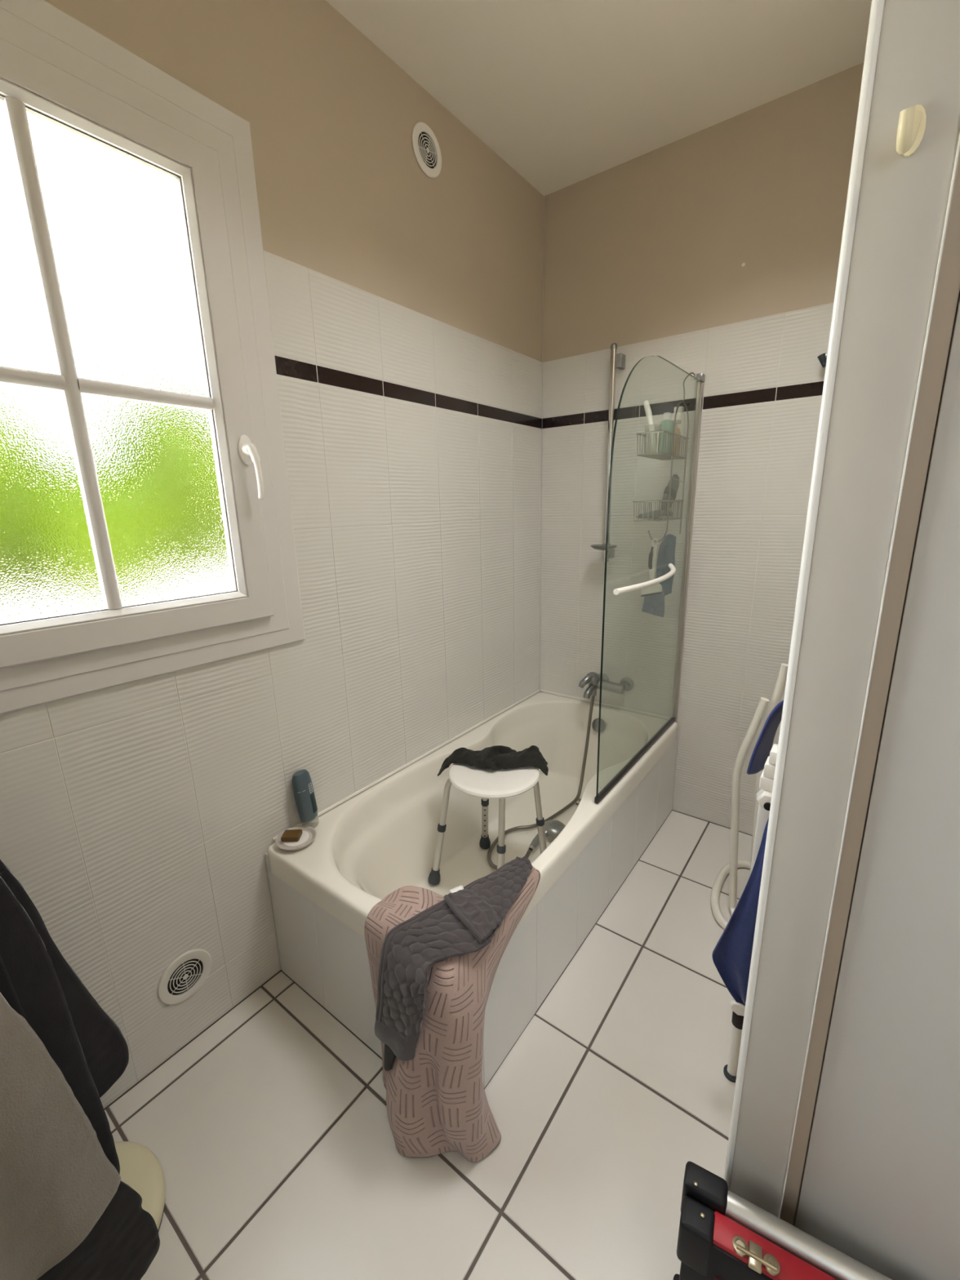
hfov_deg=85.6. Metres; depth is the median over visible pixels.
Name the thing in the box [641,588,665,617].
washcloth
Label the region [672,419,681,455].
pump bottle
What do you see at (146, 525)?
window
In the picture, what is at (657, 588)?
squeegee
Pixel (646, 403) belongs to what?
brush
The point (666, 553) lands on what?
washcloth
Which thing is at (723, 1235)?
tool case
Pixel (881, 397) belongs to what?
trim
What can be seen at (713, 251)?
wall
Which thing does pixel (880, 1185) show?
door
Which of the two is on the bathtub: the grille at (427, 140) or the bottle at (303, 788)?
the bottle at (303, 788)
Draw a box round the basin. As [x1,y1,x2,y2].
[267,692,677,937]
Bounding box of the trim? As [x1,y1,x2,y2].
[723,0,959,1225]
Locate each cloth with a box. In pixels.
[437,745,548,776]
[746,700,783,774]
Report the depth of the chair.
1.15 m
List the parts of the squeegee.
blade, handle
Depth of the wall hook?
0.49 m
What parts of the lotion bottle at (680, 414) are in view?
flip lid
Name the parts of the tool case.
panel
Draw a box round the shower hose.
[487,695,595,869]
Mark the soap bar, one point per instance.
(289, 835)
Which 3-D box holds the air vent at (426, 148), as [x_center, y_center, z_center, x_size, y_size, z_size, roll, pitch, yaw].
[-0.167,-1.570,1.663,0.006,0.138,0.138,9,18,36]
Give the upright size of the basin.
0.380 m
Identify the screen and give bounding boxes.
[594,355,705,804]
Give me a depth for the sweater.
0.74 m
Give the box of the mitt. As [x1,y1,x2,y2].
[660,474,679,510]
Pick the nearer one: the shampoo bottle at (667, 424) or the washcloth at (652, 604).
the shampoo bottle at (667, 424)
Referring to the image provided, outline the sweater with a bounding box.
[0,992,120,1279]
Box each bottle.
[292,768,317,822]
[657,412,673,453]
[671,406,684,456]
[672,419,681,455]
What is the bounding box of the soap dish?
[275,825,316,851]
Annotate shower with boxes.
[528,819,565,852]
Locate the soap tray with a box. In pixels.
[590,544,617,550]
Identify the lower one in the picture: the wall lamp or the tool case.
the tool case
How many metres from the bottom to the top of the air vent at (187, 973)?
0.138 m
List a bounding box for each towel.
[364,866,540,1162]
[374,856,533,1071]
[711,817,768,1005]
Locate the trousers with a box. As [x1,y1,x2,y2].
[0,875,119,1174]
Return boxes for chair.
[723,743,777,1082]
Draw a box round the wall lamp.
[817,352,827,367]
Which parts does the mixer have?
lever, spout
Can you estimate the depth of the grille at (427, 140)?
1.66 m
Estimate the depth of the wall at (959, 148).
0.51 m
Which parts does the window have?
frosted pane, frosted pane, frosted pane, frosted pane, handle, handle lever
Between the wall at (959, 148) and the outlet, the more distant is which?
the outlet
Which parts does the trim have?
architrave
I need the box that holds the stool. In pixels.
[427,763,546,884]
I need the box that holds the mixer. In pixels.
[578,671,634,698]
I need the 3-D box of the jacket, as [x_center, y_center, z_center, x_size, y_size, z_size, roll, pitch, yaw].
[-0.848,0.581,0.712,0.035,0.666,0.561,9,18,34]
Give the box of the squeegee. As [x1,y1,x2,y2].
[640,538,662,596]
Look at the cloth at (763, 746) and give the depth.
1.22 m
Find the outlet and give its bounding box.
[591,688,596,696]
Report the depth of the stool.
1.79 m
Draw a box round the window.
[0,0,305,714]
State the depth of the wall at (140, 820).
1.51 m
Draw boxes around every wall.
[0,0,543,1108]
[539,62,863,835]
[924,148,959,359]
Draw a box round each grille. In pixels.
[168,960,201,994]
[418,132,436,166]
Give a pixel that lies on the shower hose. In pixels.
(531, 826)
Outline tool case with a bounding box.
[673,1160,892,1279]
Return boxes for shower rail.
[590,342,626,562]
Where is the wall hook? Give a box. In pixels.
[896,104,926,156]
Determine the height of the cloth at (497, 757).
0.121 m
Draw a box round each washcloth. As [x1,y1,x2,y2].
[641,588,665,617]
[656,533,675,595]
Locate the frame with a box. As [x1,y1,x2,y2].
[710,663,788,929]
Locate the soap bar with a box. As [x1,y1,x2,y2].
[280,829,302,841]
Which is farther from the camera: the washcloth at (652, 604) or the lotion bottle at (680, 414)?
the washcloth at (652, 604)
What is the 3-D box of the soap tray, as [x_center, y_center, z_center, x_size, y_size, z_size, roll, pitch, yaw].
[0.544,-0.407,2.283,0.120,0.021,0.086,9,18,36]
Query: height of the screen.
1.420 m
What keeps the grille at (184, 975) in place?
attached to the air vent at (187, 973)
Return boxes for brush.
[643,400,657,453]
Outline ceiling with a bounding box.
[325,0,871,196]
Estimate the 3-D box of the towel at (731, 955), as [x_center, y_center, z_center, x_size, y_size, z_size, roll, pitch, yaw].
[0.589,0.605,1.153,0.111,0.540,0.022,9,18,36]
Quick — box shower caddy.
[632,372,695,542]
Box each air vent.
[156,948,211,1004]
[412,121,441,177]
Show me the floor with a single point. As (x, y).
(269, 1133)
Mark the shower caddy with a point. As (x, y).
(661, 455)
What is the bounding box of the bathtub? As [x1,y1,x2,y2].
[265,689,678,1088]
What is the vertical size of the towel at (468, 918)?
0.361 m
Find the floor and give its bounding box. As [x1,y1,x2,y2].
[103,809,752,1279]
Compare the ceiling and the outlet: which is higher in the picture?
the ceiling
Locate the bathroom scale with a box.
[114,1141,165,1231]
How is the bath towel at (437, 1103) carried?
on the bathtub
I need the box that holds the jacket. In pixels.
[0,859,128,1097]
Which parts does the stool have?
leg, seat, leg, leg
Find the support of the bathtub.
on the floor
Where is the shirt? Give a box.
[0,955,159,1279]
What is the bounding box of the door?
[793,288,959,1279]
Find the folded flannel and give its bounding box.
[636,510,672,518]
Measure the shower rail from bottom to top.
0.885 m

